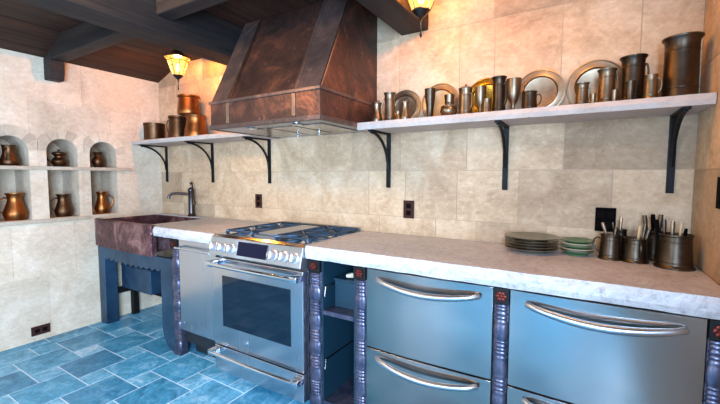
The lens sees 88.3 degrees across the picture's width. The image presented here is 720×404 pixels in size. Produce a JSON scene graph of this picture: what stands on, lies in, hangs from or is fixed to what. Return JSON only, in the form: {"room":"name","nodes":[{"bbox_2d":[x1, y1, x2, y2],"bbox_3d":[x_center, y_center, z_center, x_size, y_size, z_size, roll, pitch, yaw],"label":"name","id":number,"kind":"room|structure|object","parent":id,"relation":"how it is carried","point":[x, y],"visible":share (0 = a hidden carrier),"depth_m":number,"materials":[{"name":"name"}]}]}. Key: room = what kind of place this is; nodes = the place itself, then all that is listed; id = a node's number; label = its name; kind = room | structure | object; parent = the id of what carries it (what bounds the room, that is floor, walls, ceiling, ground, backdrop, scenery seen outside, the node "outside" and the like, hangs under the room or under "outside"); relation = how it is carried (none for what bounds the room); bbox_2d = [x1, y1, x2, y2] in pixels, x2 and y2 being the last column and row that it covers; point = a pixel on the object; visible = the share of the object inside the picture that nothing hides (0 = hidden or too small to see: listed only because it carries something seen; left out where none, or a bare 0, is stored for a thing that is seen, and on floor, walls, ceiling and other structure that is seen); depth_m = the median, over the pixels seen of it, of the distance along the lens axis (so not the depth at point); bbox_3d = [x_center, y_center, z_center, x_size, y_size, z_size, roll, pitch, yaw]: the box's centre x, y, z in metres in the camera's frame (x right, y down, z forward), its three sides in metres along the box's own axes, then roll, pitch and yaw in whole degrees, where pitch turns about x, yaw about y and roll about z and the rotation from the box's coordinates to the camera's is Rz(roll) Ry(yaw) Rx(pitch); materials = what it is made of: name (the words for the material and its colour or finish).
{"room":"kitchen","nodes":[
{"label":"kitchen","id":0,"kind":"room"},
{"bbox_2d":[0,48,163,351],"bbox_3d":[-3.202,-0.111,2.084,0.406,2.700,4.150,3,5,31],"label":"wall","id":1,"kind":"structure","parent":0,"point":[49,272],"depth_m":3.06,"materials":[{"name":"paint"}]},
{"bbox_2d":[31,323,50,336],"bbox_3d":[-2.510,1.005,2.918,0.010,0.072,0.120,3,5,31],"label":"wall outlet","id":2,"kind":"object","parent":1,"relation":"attached to","point":[44,328],"visible":1,"depth_m":2.91,"materials":[{"name":"brown plastic"}]},
{"bbox_2d":[0,215,90,226],"bbox_3d":[-2.635,0.167,2.640,0.023,0.030,1.255,3,5,31],"label":"sill","id":3,"kind":"structure","parent":1,"relation":"attached to","point":[26,222],"depth_m":2.89,"materials":[{"name":"stone"}]},
{"bbox_2d":[0,193,28,220],"bbox_3d":[-2.621,0.035,2.817,0.149,0.205,0.156,-1,4,-11],"label":"jug","id":4,"kind":"object","parent":3,"relation":"on","point":[15,209],"visible":1,"depth_m":2.78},
{"bbox_2d":[50,194,72,216],"bbox_3d":[-2.464,0.027,3.077,0.126,0.185,0.133,-1,4,-11],"label":"jug","id":5,"kind":"object","parent":3,"relation":"on","point":[63,208],"visible":1,"depth_m":3.04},
{"bbox_2d":[94,192,113,213],"bbox_3d":[-2.307,0.005,3.328,0.130,0.195,0.115,-1,4,-12],"label":"jug","id":6,"kind":"object","parent":3,"relation":"on","point":[102,206],"visible":1,"depth_m":3.29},
{"bbox_2d":[43,50,64,82],"bbox_3d":[-2.382,-1.081,2.885,0.107,0.267,0.100,3,5,31],"label":"corbel","id":7,"kind":"object","parent":1,"relation":"attached to","point":[54,71],"visible":0.76,"depth_m":2.86,"materials":[{"name":"brown wood"}]},
{"bbox_2d":[0,165,131,170],"bbox_3d":[-2.673,-0.261,2.839,0.339,0.027,1.605,3,5,31],"label":"niche shelf","id":8,"kind":"object","parent":1,"relation":"attached to","point":[1,167],"visible":0.98,"depth_m":2.96,"materials":[{"name":"stone"}]},
{"bbox_2d":[0,145,19,165],"bbox_3d":[-2.630,-0.349,2.779,0.118,0.155,0.117,3,5,31],"label":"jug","id":9,"kind":"object","parent":8,"relation":"on","point":[8,157],"visible":1,"depth_m":2.75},
{"bbox_2d":[47,149,67,166],"bbox_3d":[-2.471,-0.360,3.036,0.111,0.143,0.128,1,4,13],"label":"copper kettle","id":10,"kind":"object","parent":8,"relation":"on","point":[58,160],"visible":0.97,"depth_m":3.01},
{"bbox_2d":[90,152,104,166],"bbox_3d":[-2.322,-0.373,3.286,0.096,0.135,0.097,-1,4,-11],"label":"jug","id":11,"kind":"object","parent":8,"relation":"on","point":[97,160],"visible":0.88,"depth_m":3.26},
{"bbox_2d":[0,304,309,403],"bbox_3d":[-1.385,1.220,1.100,4.633,0.012,4.400,3,5,31],"label":"floor","id":12,"kind":"structure","parent":0,"point":[128,360],"depth_m":2.43,"materials":[{"name":"tile"}]},
{"bbox_2d":[98,246,190,351],"bbox_3d":[-1.741,0.729,3.100,1.096,0.689,0.300,3,5,31],"label":"stand","id":13,"kind":"object","parent":12,"relation":"on","point":[108,258],"visible":0.61,"depth_m":3.08,"materials":[{"name":"blue paint"}]},
{"bbox_2d":[120,263,160,294],"bbox_3d":[-1.892,0.657,3.251,0.470,0.212,0.160,3,5,31],"label":"storage bin","id":14,"kind":"object","parent":13,"relation":"on","point":[147,281],"visible":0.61,"depth_m":3.14,"materials":[{"name":"blue paint"}]},
{"bbox_2d":[95,214,199,256],"bbox_3d":[-1.781,0.259,3.201,0.905,0.234,0.569,3,5,31],"label":"sink","id":15,"kind":"object","parent":13,"relation":"on","point":[132,234],"visible":0.73,"depth_m":2.95,"materials":[{"name":"brown metal"}]},
{"bbox_2d":[170,238,187,355],"bbox_3d":[-1.306,0.682,2.671,0.084,0.845,0.075,3,5,31],"label":"pilaster","id":16,"kind":"object","parent":12,"relation":"on","point":[181,345],"visible":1,"depth_m":2.65,"materials":[{"name":"wood"}]},
{"bbox_2d":[174,240,217,357],"bbox_3d":[-0.964,0.675,2.758,0.398,0.848,0.633,3,5,31],"label":"dishwasher","id":17,"kind":"object","parent":12,"relation":"on","point":[196,279],"visible":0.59,"depth_m":2.53,"materials":[{"name":"silver"}]},
{"bbox_2d":[151,213,278,243],"bbox_3d":[-1.464,0.191,3.048,1.601,0.069,0.632,3,5,31],"label":"countertop","id":18,"kind":"structure","parent":17,"relation":"on","point":[201,230],"depth_m":2.70,"materials":[{"name":"stone"}]},
{"bbox_2d":[167,181,195,216],"bbox_3d":[-1.589,-0.028,3.384,0.300,0.321,0.145,1,4,15],"label":"faucet","id":19,"kind":"object","parent":18,"relation":"on","point":[191,199],"visible":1,"depth_m":3.39,"materials":[{"name":"black metal"}]},
{"bbox_2d":[205,221,362,402],"bbox_3d":[-0.479,0.649,2.431,0.752,0.946,0.700,3,5,31],"label":"range","id":20,"kind":"object","parent":12,"relation":"on","point":[261,275],"visible":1,"depth_m":2.17,"materials":[{"name":"silver metal"}]},
{"bbox_2d":[213,223,362,246],"bbox_3d":[-0.458,0.203,2.434,0.752,0.012,0.622,3,5,31],"label":"cooktop","id":21,"kind":"object","parent":20,"relation":"in","point":[266,238],"depth_m":2.29,"materials":[{"name":"silver metal"}]},
{"bbox_2d":[307,259,322,403],"bbox_3d":[-0.235,0.729,2.024,0.086,0.845,0.075,3,5,31],"label":"pilaster","id":22,"kind":"object","parent":12,"relation":"on","point":[314,266],"visible":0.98,"depth_m":1.99,"materials":[{"name":"wood"}]},
{"bbox_2d":[322,261,354,403],"bbox_3d":[0.031,0.717,2.181,0.210,0.848,0.570,3,5,31],"label":"base cabinet","id":23,"kind":"object","parent":12,"relation":"on","point":[338,323],"visible":0.43,"depth_m":2.06,"materials":[{"name":"blue"}]},
{"bbox_2d":[323,304,353,321],"bbox_3d":[0.026,0.576,2.163,0.194,0.023,0.550,3,5,31],"label":"shelf","id":24,"kind":"object","parent":23,"relation":"attached to","point":[332,310],"depth_m":1.96,"materials":[{"name":"wood"}]},
{"bbox_2d":[334,271,353,309],"bbox_3d":[0.035,0.484,2.157,0.174,0.158,0.410,3,5,31],"label":"storage box","id":25,"kind":"object","parent":23,"relation":"on","point":[344,287],"visible":0.26,"depth_m":2.00,"materials":[{"name":"blue"}]},
{"bbox_2d":[353,266,367,403],"bbox_3d":[0.009,0.740,1.877,0.071,0.845,0.075,3,5,31],"label":"pilaster","id":26,"kind":"object","parent":12,"relation":"on","point":[359,273],"visible":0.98,"depth_m":1.85,"materials":[{"name":"wood"}]},
{"bbox_2d":[366,268,494,403],"bbox_3d":[0.420,0.738,1.908,0.600,0.846,0.656,3,5,31],"label":"drawer unit","id":27,"kind":"object","parent":12,"relation":"on","point":[429,340],"visible":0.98,"depth_m":1.65,"materials":[{"name":"silver"}]},
{"bbox_2d":[491,286,510,403],"bbox_3d":[0.578,0.765,1.533,0.060,0.845,0.075,3,5,31],"label":"pilaster","id":28,"kind":"object","parent":12,"relation":"on","point":[501,295],"visible":0.98,"depth_m":1.50,"materials":[{"name":"wood"}]},
{"bbox_2d":[305,231,719,319],"bbox_3d":[0.582,0.281,1.812,1.670,0.069,0.632,3,5,31],"label":"countertop","id":29,"kind":"structure","parent":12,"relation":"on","point":[558,273],"depth_m":1.52,"materials":[{"name":"stone"}]},
{"bbox_2d":[504,243,558,253],"bbox_3d":[0.852,0.232,1.849,0.248,0.024,0.248,3,5,31],"label":"dish","id":30,"kind":"object","parent":29,"relation":"on","point":[505,244],"visible":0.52,"depth_m":1.78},
{"bbox_2d":[505,241,559,250],"bbox_3d":[0.854,0.219,1.847,0.248,0.024,0.248,3,5,31],"label":"dish","id":31,"kind":"object","parent":30,"relation":"on","point":[506,242],"visible":0.48,"depth_m":1.78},
{"bbox_2d":[504,238,558,247],"bbox_3d":[0.852,0.205,1.847,0.248,0.024,0.248,3,5,31],"label":"dish","id":32,"kind":"object","parent":31,"relation":"on","point":[505,239],"visible":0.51,"depth_m":1.78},
{"bbox_2d":[505,236,559,244],"bbox_3d":[0.854,0.192,1.845,0.248,0.024,0.248,3,5,31],"label":"dish","id":33,"kind":"object","parent":32,"relation":"on","point":[506,237],"visible":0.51,"depth_m":1.77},
{"bbox_2d":[505,232,558,241],"bbox_3d":[0.852,0.178,1.845,0.248,0.024,0.248,3,5,31],"label":"dish","id":34,"kind":"object","parent":33,"relation":"on","point":[520,236],"visible":0.96,"depth_m":1.86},
{"bbox_2d":[560,248,594,255],"bbox_3d":[1.038,0.239,1.772,0.145,0.022,0.145,3,5,31],"label":"plate","id":35,"kind":"object","parent":29,"relation":"on","point":[562,249],"visible":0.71,"depth_m":1.73,"materials":[{"name":"green ceramic"}]},
{"bbox_2d":[560,245,594,252],"bbox_3d":[1.036,0.226,1.772,0.145,0.022,0.145,3,5,31],"label":"plate","id":36,"kind":"object","parent":35,"relation":"on","point":[561,246],"visible":0.55,"depth_m":1.73,"materials":[{"name":"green ceramic"}]},
{"bbox_2d":[560,242,593,249],"bbox_3d":[1.038,0.214,1.770,0.145,0.022,0.145,3,5,31],"label":"plate","id":37,"kind":"object","parent":36,"relation":"on","point":[561,243],"visible":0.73,"depth_m":1.73,"materials":[{"name":"green ceramic"}]},
{"bbox_2d":[560,240,594,246],"bbox_3d":[1.036,0.201,1.770,0.145,0.022,0.145,3,5,31],"label":"plate","id":38,"kind":"object","parent":37,"relation":"on","point":[562,241],"visible":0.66,"depth_m":1.73,"materials":[{"name":"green ceramic"}]},
{"bbox_2d":[561,237,594,244],"bbox_3d":[1.038,0.189,1.768,0.145,0.022,0.145,3,5,31],"label":"plate","id":39,"kind":"object","parent":38,"relation":"on","point":[573,240],"visible":0.95,"depth_m":1.78,"materials":[{"name":"green ceramic"}]},
{"bbox_2d":[593,233,621,260],"bbox_3d":[1.132,0.201,1.680,0.096,0.110,0.102,0,4,-4],"label":"pewter tankard","id":40,"kind":"object","parent":29,"relation":"on","point":[610,245],"visible":0.96,"depth_m":1.65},
{"bbox_2d":[601,222,607,234],"bbox_3d":[1.127,0.170,1.690,0.054,0.154,0.007,3,5,31],"label":"spoon","id":41,"kind":"object","parent":40,"relation":"in","point":[603,225],"visible":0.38,"depth_m":1.69,"materials":[{"name":"grey metal"}]},
{"bbox_2d":[616,228,627,256],"bbox_3d":[1.223,0.190,1.745,0.062,0.125,0.063,3,5,31],"label":"pewter tankard","id":42,"kind":"object","parent":29,"relation":"on","point":[623,232],"visible":0.35,"depth_m":1.72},
{"bbox_2d":[619,217,622,229],"bbox_3d":[1.220,0.157,1.738,0.013,0.171,0.006,3,5,31],"label":"spoon","id":43,"kind":"object","parent":42,"relation":"in","point":[621,218],"visible":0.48,"depth_m":1.73,"materials":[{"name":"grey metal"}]},
{"bbox_2d":[621,236,648,263],"bbox_3d":[1.199,0.208,1.615,0.102,0.105,0.108,3,5,31],"label":"pewter tankard","id":44,"kind":"object","parent":29,"relation":"on","point":[634,249],"visible":0.99,"depth_m":1.58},
{"bbox_2d":[637,226,641,238],"bbox_3d":[1.211,0.177,1.616,0.023,0.149,0.006,3,5,31],"label":"table knife","id":45,"kind":"object","parent":44,"relation":"in","point":[640,227],"visible":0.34,"depth_m":1.61,"materials":[{"name":"brown"}]},
{"bbox_2d":[642,224,646,238],"bbox_3d":[1.233,0.173,1.619,0.032,0.157,0.009,0,4,-1],"label":"spoon","id":46,"kind":"object","parent":44,"relation":"in","point":[644,225],"visible":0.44,"depth_m":1.61,"materials":[{"name":"grey metal"}]},
{"bbox_2d":[645,230,661,260],"bbox_3d":[1.317,0.193,1.659,0.085,0.130,0.086,3,5,31],"label":"pewter tankard","id":47,"kind":"object","parent":29,"relation":"on","point":[652,245],"visible":0.38,"depth_m":1.64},
{"bbox_2d":[642,215,647,229],"bbox_3d":[1.291,0.153,1.671,0.036,0.189,0.008,3,5,31],"label":"spoon","id":48,"kind":"object","parent":47,"relation":"in","point":[645,220],"visible":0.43,"depth_m":1.67,"materials":[{"name":"grey metal"}]},
{"bbox_2d":[651,214,655,231],"bbox_3d":[1.308,0.151,1.660,0.018,0.194,0.008,3,5,31],"label":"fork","id":49,"kind":"object","parent":47,"relation":"in","point":[653,217],"visible":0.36,"depth_m":1.65,"materials":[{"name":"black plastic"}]},
{"bbox_2d":[658,214,662,231],"bbox_3d":[1.331,0.152,1.647,0.019,0.194,0.008,3,5,31],"label":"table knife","id":50,"kind":"object","parent":47,"relation":"in","point":[660,218],"visible":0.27,"depth_m":1.64,"materials":[{"name":"grey metal"}]},
{"bbox_2d":[653,232,695,271],"bbox_3d":[1.285,0.199,1.513,0.135,0.138,0.134,3,5,31],"label":"pewter tankard","id":51,"kind":"object","parent":29,"relation":"on","point":[674,252],"visible":0.99,"depth_m":1.47,"materials":[{"name":"metal"}]},
{"bbox_2d":[654,219,658,243],"bbox_3d":[1.240,0.164,1.544,0.032,0.184,0.008,3,5,31],"label":"table knife","id":52,"kind":"object","parent":51,"relation":"in","point":[656,221],"visible":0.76,"depth_m":1.54,"materials":[{"name":"black plastic"}]},
{"bbox_2d":[662,219,666,233],"bbox_3d":[1.263,0.164,1.542,0.019,0.185,0.007,3,5,31],"label":"fork","id":53,"kind":"object","parent":51,"relation":"in","point":[664,221],"visible":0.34,"depth_m":1.54,"materials":[{"name":"grey metal"}]},
{"bbox_2d":[670,221,674,234],"bbox_3d":[1.276,0.168,1.517,0.016,0.180,0.007,3,5,31],"label":"spoon","id":54,"kind":"object","parent":51,"relation":"in","point":[672,225],"visible":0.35,"depth_m":1.51,"materials":[{"name":"grey metal"}]},
{"bbox_2d":[679,223,682,235],"bbox_3d":[1.299,0.171,1.509,0.018,0.176,0.005,3,5,31],"label":"table knife","id":55,"kind":"object","parent":51,"relation":"in","point":[681,224],"visible":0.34,"depth_m":1.50,"materials":[{"name":"brown"}]},
{"bbox_2d":[507,289,707,403],"bbox_3d":[0.980,0.762,1.569,0.590,0.846,0.656,3,5,31],"label":"drawer unit","id":56,"kind":"object","parent":12,"relation":"on","point":[562,350],"visible":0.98,"depth_m":1.31,"materials":[{"name":"silver"}]},
{"bbox_2d":[702,318,719,403],"bbox_3d":[1.132,0.789,1.198,0.056,0.845,0.075,3,5,31],"label":"pilaster","id":57,"kind":"object","parent":12,"relation":"on","point":[711,388],"visible":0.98,"depth_m":1.17,"materials":[{"name":"wood"}]},
{"bbox_2d":[0,0,323,82],"bbox_3d":[-1.291,-1.139,0.889,4.153,0.335,4.110,3,5,31],"label":"ceiling","id":58,"kind":"structure","parent":0,"point":[25,28],"depth_m":2.62,"materials":[{"name":"brown wood"}]},
{"bbox_2d":[49,22,134,61],"bbox_3d":[-1.813,-1.142,2.536,1.218,0.160,0.100,3,5,31],"label":"ceiling beam","id":59,"kind":"structure","parent":58,"relation":"attached to","point":[85,38],"depth_m":2.55,"materials":[{"name":"brown wood"}]},
{"bbox_2d":[17,0,242,65],"bbox_3d":[-1.794,-1.014,1.202,0.200,0.229,3.988,3,5,31],"label":"ceiling beam","id":60,"kind":"structure","parent":58,"relation":"attached to","point":[202,34],"depth_m":2.12,"materials":[{"name":"brown wood"}]},
{"bbox_2d":[163,49,190,89],"bbox_3d":[-1.429,-1.062,2.906,0.194,0.367,0.194,3,5,31],"label":"hanging lantern","id":61,"kind":"object","parent":58,"relation":"hanging from","point":[175,55],"visible":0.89,"depth_m":2.89,"materials":[{"name":"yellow glass"}]},
{"bbox_2d":[156,0,227,19],"bbox_3d":[-0.653,-1.100,1.835,1.086,0.139,0.100,3,5,31],"label":"ceiling beam","id":62,"kind":"structure","parent":58,"relation":"attached to","point":[169,9],"depth_m":2.01,"materials":[{"name":"brown wood"}]},
{"bbox_2d":[356,0,428,34],"bbox_3d":[-0.700,-0.993,0.539,0.177,0.174,3.988,3,5,31],"label":"ceiling beam","id":63,"kind":"structure","parent":58,"relation":"attached to","point":[397,14],"depth_m":2.00,"materials":[{"name":"brown wood"}]},
{"bbox_2d":[408,0,433,37],"bbox_3d":[0.293,-0.976,1.772,0.216,0.374,0.216,3,5,31],"label":"hanging lantern","id":64,"kind":"object","parent":58,"relation":"hanging from","point":[420,12],"visible":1,"depth_m":1.76,"materials":[{"name":"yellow glass"}]},
{"bbox_2d":[158,0,705,256],"bbox_3d":[-0.219,-0.150,2.737,4.133,2.700,0.160,3,5,31],"label":"wall","id":65,"kind":"structure","parent":0,"point":[559,174],"depth_m":2.08,"materials":[{"name":"tile"}]},
{"bbox_2d":[138,144,167,181],"bbox_3d":[-1.962,-0.364,3.529,0.028,0.345,0.261,3,5,31],"label":"shelf bracket","id":66,"kind":"object","parent":65,"relation":"attached to","point":[165,161],"visible":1,"depth_m":3.61,"materials":[{"name":"black metal"}]},
{"bbox_2d":[184,141,213,182],"bbox_3d":[-1.370,-0.338,3.172,0.028,0.345,0.261,3,5,31],"label":"shelf bracket","id":67,"kind":"object","parent":65,"relation":"attached to","point":[211,160],"visible":1,"depth_m":3.26,"materials":[{"name":"black metal"}]},
{"bbox_2d":[131,132,278,145],"bbox_3d":[-1.378,-0.527,3.152,1.586,0.034,0.283,3,5,31],"label":"wall shelf","id":68,"kind":"object","parent":65,"relation":"attached to","point":[219,137],"visible":0.84,"depth_m":3.02,"materials":[{"name":"stone"}]},
{"bbox_2d":[143,122,164,139],"bbox_3d":[-1.932,-0.651,3.485,0.184,0.165,0.185,-1,4,-11],"label":"copper pot","id":69,"kind":"object","parent":68,"relation":"on","point":[152,130],"visible":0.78,"depth_m":3.41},
{"bbox_2d":[166,115,185,137],"bbox_3d":[-1.631,-0.659,3.314,0.172,0.205,0.162,3,5,31],"label":"copper pot","id":70,"kind":"object","parent":68,"relation":"on","point":[177,123],"visible":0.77,"depth_m":3.25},
{"bbox_2d":[184,114,207,135],"bbox_3d":[-1.405,-0.642,3.178,0.195,0.190,0.194,3,5,31],"label":"copper pot","id":71,"kind":"object","parent":68,"relation":"on","point":[195,124],"visible":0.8,"depth_m":3.10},
{"bbox_2d":[177,94,200,115],"bbox_3d":[-1.482,-0.836,3.211,0.186,0.160,0.188,-1,4,-11],"label":"copper pot","id":72,"kind":"object","parent":71,"relation":"on","point":[187,103],"visible":0.95,"depth_m":3.14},
{"bbox_2d":[242,136,270,182],"bbox_3d":[-0.780,-0.312,2.815,0.028,0.345,0.261,3,5,31],"label":"shelf bracket","id":73,"kind":"object","parent":65,"relation":"attached to","point":[268,158],"visible":1,"depth_m":2.91,"materials":[{"name":"black metal"}]},
{"bbox_2d":[255,194,261,207],"bbox_3d":[-0.825,-0.008,3.014,0.072,0.112,0.010,3,5,31],"label":"wall outlet","id":74,"kind":"object","parent":65,"relation":"attached to","point":[258,197],"visible":1,"depth_m":3.01,"materials":[{"name":"brown plastic"}]},
{"bbox_2d":[209,0,376,137],"bbox_3d":[-0.414,-0.819,2.348,0.872,0.774,0.622,3,5,31],"label":"range hood","id":75,"kind":"object","parent":65,"relation":"attached to","point":[310,70],"visible":0.88,"depth_m":2.16,"materials":[{"name":"orange metal"}]},
{"bbox_2d":[368,129,390,187],"bbox_3d":[0.121,-0.258,2.279,0.028,0.345,0.249,3,5,31],"label":"shelf bracket","id":76,"kind":"object","parent":65,"relation":"attached to","point":[387,149],"visible":1,"depth_m":2.37,"materials":[{"name":"black metal"}]},
{"bbox_2d":[403,200,413,218],"bbox_3d":[0.306,0.047,2.331,0.072,0.112,0.010,3,5,31],"label":"wall outlet","id":77,"kind":"object","parent":65,"relation":"attached to","point":[408,206],"visible":1,"depth_m":2.33,"materials":[{"name":"brown plastic"}]},
{"bbox_2d":[494,120,508,189],"bbox_3d":[0.729,-0.231,1.912,0.028,0.345,0.249,3,5,31],"label":"shelf bracket","id":78,"kind":"object","parent":65,"relation":"attached to","point":[504,132],"visible":1,"depth_m":2.00,"materials":[{"name":"black metal"}]},
{"bbox_2d":[357,92,716,133],"bbox_3d":[0.721,-0.424,1.893,1.568,0.042,0.268,3,5,31],"label":"wall shelf","id":79,"kind":"object","parent":65,"relation":"attached to","point":[656,106],"visible":0.98,"depth_m":1.69,"materials":[{"name":"stone"}]},
{"bbox_2d":[371,100,382,121],"bbox_3d":[0.102,-0.544,2.245,0.074,0.145,0.074,3,5,31],"label":"tankard","id":80,"kind":"object","parent":79,"relation":"on","point":[376,116],"visible":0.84,"depth_m":2.22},
{"bbox_2d":[383,92,395,120],"bbox_3d":[0.178,-0.558,2.211,0.073,0.178,0.073,-1,4,-11],"label":"pewter tankard","id":81,"kind":"object","parent":79,"relation":"on","point":[389,98],"visible":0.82,"depth_m":2.18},
{"bbox_2d":[394,111,400,119],"bbox_3d":[0.219,-0.494,2.143,0.042,0.060,0.042,3,5,31],"label":"pot","id":82,"kind":"object","parent":79,"relation":"on","point":[397,116],"visible":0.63,"depth_m":2.13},
{"bbox_2d":[400,99,410,118],"bbox_3d":[0.261,-0.529,2.138,0.064,0.130,0.064,3,5,31],"label":"jug","id":83,"kind":"object","parent":79,"relation":"on","point":[405,114],"visible":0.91,"depth_m":2.12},
{"bbox_2d":[395,90,420,117],"bbox_3d":[0.278,-0.582,2.291,0.215,0.215,0.025,3,5,31],"label":"plate","id":84,"kind":"object","parent":79,"relation":"on","point":[412,97],"visible":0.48,"depth_m":2.28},
{"bbox_2d":[425,88,435,116],"bbox_3d":[0.387,-0.540,2.050,0.062,0.165,0.062,3,5,31],"label":"vase","id":85,"kind":"object","parent":79,"relation":"on","point":[430,93],"visible":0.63,"depth_m":2.03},
{"bbox_2d":[421,83,458,116],"bbox_3d":[0.470,-0.580,2.174,0.228,0.228,0.025,3,5,31],"label":"plate","id":86,"kind":"object","parent":79,"relation":"on","point":[442,89],"visible":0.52,"depth_m":2.18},
{"bbox_2d":[440,102,456,115],"bbox_3d":[0.476,-0.496,1.993,0.090,0.085,0.090,3,5,31],"label":"sugar bowl","id":87,"kind":"object","parent":79,"relation":"on","point":[448,109],"visible":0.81,"depth_m":1.96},
{"bbox_2d":[444,94,454,104],"bbox_3d":[0.502,-0.530,2.086,0.060,0.140,0.059,3,5,31],"label":"beaker","id":88,"kind":"object","parent":79,"relation":"on","point":[448,97],"visible":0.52,"depth_m":2.06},
{"bbox_2d":[458,84,472,113],"bbox_3d":[0.561,-0.538,1.968,0.084,0.173,0.084,3,5,31],"label":"pewter tankard","id":89,"kind":"object","parent":79,"relation":"on","point":[465,92],"visible":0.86,"depth_m":1.94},
{"bbox_2d":[475,86,486,111],"bbox_3d":[0.623,-0.521,1.919,0.058,0.146,0.057,3,5,31],"label":"goblet","id":90,"kind":"object","parent":79,"relation":"on","point":[480,91],"visible":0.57,"depth_m":1.90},
{"bbox_2d":[480,98,491,111],"bbox_3d":[0.633,-0.478,1.852,0.050,0.070,0.050,-1,4,-15],"label":"cup","id":91,"kind":"object","parent":79,"relation":"on","point":[486,107],"visible":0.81,"depth_m":1.83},
{"bbox_2d":[471,78,507,112],"bbox_3d":[0.694,-0.568,2.039,0.224,0.224,0.025,3,5,31],"label":"brass plate","id":92,"kind":"object","parent":79,"relation":"on","point":[488,82],"visible":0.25,"depth_m":2.04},
{"bbox_2d":[492,75,506,110],"bbox_3d":[0.724,-0.547,1.927,0.078,0.198,0.074,3,5,31],"label":"pewter tankard","id":93,"kind":"object","parent":79,"relation":"on","point":[499,95],"visible":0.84,"depth_m":1.90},
{"bbox_2d":[506,77,521,109],"bbox_3d":[0.771,-0.530,1.864,0.073,0.172,0.073,3,5,31],"label":"goblet","id":94,"kind":"object","parent":79,"relation":"on","point":[513,85],"visible":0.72,"depth_m":1.84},
{"bbox_2d":[521,90,541,108],"bbox_3d":[0.823,-0.487,1.800,0.080,0.095,0.080,-1,4,-15],"label":"cup","id":95,"kind":"object","parent":79,"relation":"on","point":[529,98],"visible":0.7,"depth_m":1.77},
{"bbox_2d":[517,69,565,108],"bbox_3d":[0.921,-0.562,1.901,0.232,0.232,0.026,3,5,31],"label":"plate","id":96,"kind":"object","parent":79,"relation":"on","point":[551,86],"visible":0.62,"depth_m":1.89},
{"bbox_2d":[575,82,590,103],"bbox_3d":[1.010,-0.484,1.687,0.058,0.107,0.057,-2,5,-29],"label":"mug","id":97,"kind":"object","parent":79,"relation":"on","point":[582,88],"visible":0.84,"depth_m":1.67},
{"bbox_2d":[590,93,595,102],"bbox_3d":[1.026,-0.451,1.633,0.025,0.048,0.025,3,5,31],"label":"cup","id":98,"kind":"object","parent":79,"relation":"on","point":[592,96],"visible":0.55,"depth_m":1.62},
{"bbox_2d":[566,59,620,103],"bbox_3d":[1.127,-0.558,1.776,0.242,0.242,0.026,3,5,31],"label":"plate","id":99,"kind":"object","parent":79,"relation":"on","point":[587,72],"visible":0.48,"depth_m":1.79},
{"bbox_2d":[597,67,618,101],"bbox_3d":[1.102,-0.508,1.653,0.083,0.160,0.076,3,5,31],"label":"pitcher","id":100,"kind":"object","parent":79,"relation":"on","point":[606,77],"visible":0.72,"depth_m":1.63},
{"bbox_2d":[611,90,617,100],"bbox_3d":[1.093,-0.452,1.592,0.027,0.055,0.027,3,5,31],"label":"cup","id":101,"kind":"object","parent":79,"relation":"on","point":[614,93],"visible":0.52,"depth_m":1.58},
{"bbox_2d":[625,80,635,99],"bbox_3d":[1.139,-0.465,1.563,0.038,0.085,0.038,3,5,31],"label":"cup","id":102,"kind":"object","parent":79,"relation":"on","point":[629,85],"visible":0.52,"depth_m":1.55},
{"bbox_2d":[619,53,649,99],"bbox_3d":[1.195,-0.528,1.618,0.110,0.205,0.101,3,5,31],"label":"pitcher","id":103,"kind":"object","parent":79,"relation":"on","point":[633,66],"visible":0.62,"depth_m":1.58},
{"bbox_2d":[642,74,662,97],"bbox_3d":[1.197,-0.470,1.527,0.056,0.102,0.056,0,4,3],"label":"cup","id":104,"kind":"object","parent":79,"relation":"on","point":[650,90],"visible":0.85,"depth_m":1.51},
{"bbox_2d":[661,31,704,96],"bbox_3d":[1.313,-0.544,1.518,0.134,0.250,0.136,3,5,31],"label":"pewter tankard","id":105,"kind":"object","parent":79,"relation":"on","point":[681,67],"visible":0.83,"depth_m":1.47,"materials":[{"name":"metal"}]},
{"bbox_2d":[595,207,615,231],"bbox_3d":[1.189,0.086,1.797,0.084,0.116,0.010,3,5,31],"label":"wall outlet","id":106,"kind":"object","parent":65,"relation":"attached to","point":[606,215],"visible":0.88,"depth_m":1.79,"materials":[{"name":"black plastic"}]},
{"bbox_2d":[597,221,603,226],"bbox_3d":[1.171,0.107,1.805,0.030,0.030,0.003,3,5,31],"label":"socket","id":107,"kind":"object","parent":106,"relation":"attached to","point":[598,222],"depth_m":1.81,"materials":[{"name":"black plastic"}]},
{"bbox_2d":[597,212,604,217],"bbox_3d":[1.171,0.063,1.802,0.030,0.030,0.003,3,5,31],"label":"socket","id":108,"kind":"object","parent":106,"relation":"attached to","point":[599,214],"depth_m":1.80,"materials":[{"name":"black plastic"}]},
{"bbox_2d":[606,221,611,227],"bbox_3d":[1.204,0.108,1.786,0.030,0.030,0.003,3,5,31],"label":"socket","id":109,"kind":"object","parent":106,"relation":"attached to","point":[608,223],"depth_m":1.79,"materials":[{"name":"black plastic"}]},
{"bbox_2d":[606,212,613,218],"bbox_3d":[1.204,0.065,1.783,0.030,0.030,0.003,3,5,31],"label":"socket","id":110,"kind":"object","parent":106,"relation":"attached to","point":[609,215],"depth_m":1.78,"materials":[{"name":"black plastic"}]},
{"bbox_2d":[665,106,691,192],"bbox_3d":[1.327,-0.205,1.550,0.028,0.345,0.249,3,5,31],"label":"shelf bracket","id":111,"kind":"object","parent":65,"relation":"attached to","point":[676,118],"visible":1,"depth_m":1.64,"materials":[{"name":"black metal"}]},
{"bbox_2d":[691,0,719,285],"bbox_3d":[0.484,0.051,-0.143,0.160,2.700,4.150,3,5,31],"label":"wall","id":112,"kind":"structure","parent":0,"point":[705,226],"depth_m":1.45,"materials":[{"name":"stone"}]},
{"bbox_2d":[715,177,719,208],"bbox_3d":[1.252,-0.032,1.289,0.010,0.112,0.072,3,5,31],"label":"wall outlet","id":113,"kind":"object","parent":112,"relation":"attached to","point":[717,206],"visible":1,"depth_m":1.29,"materials":[{"name":"black plastic"}]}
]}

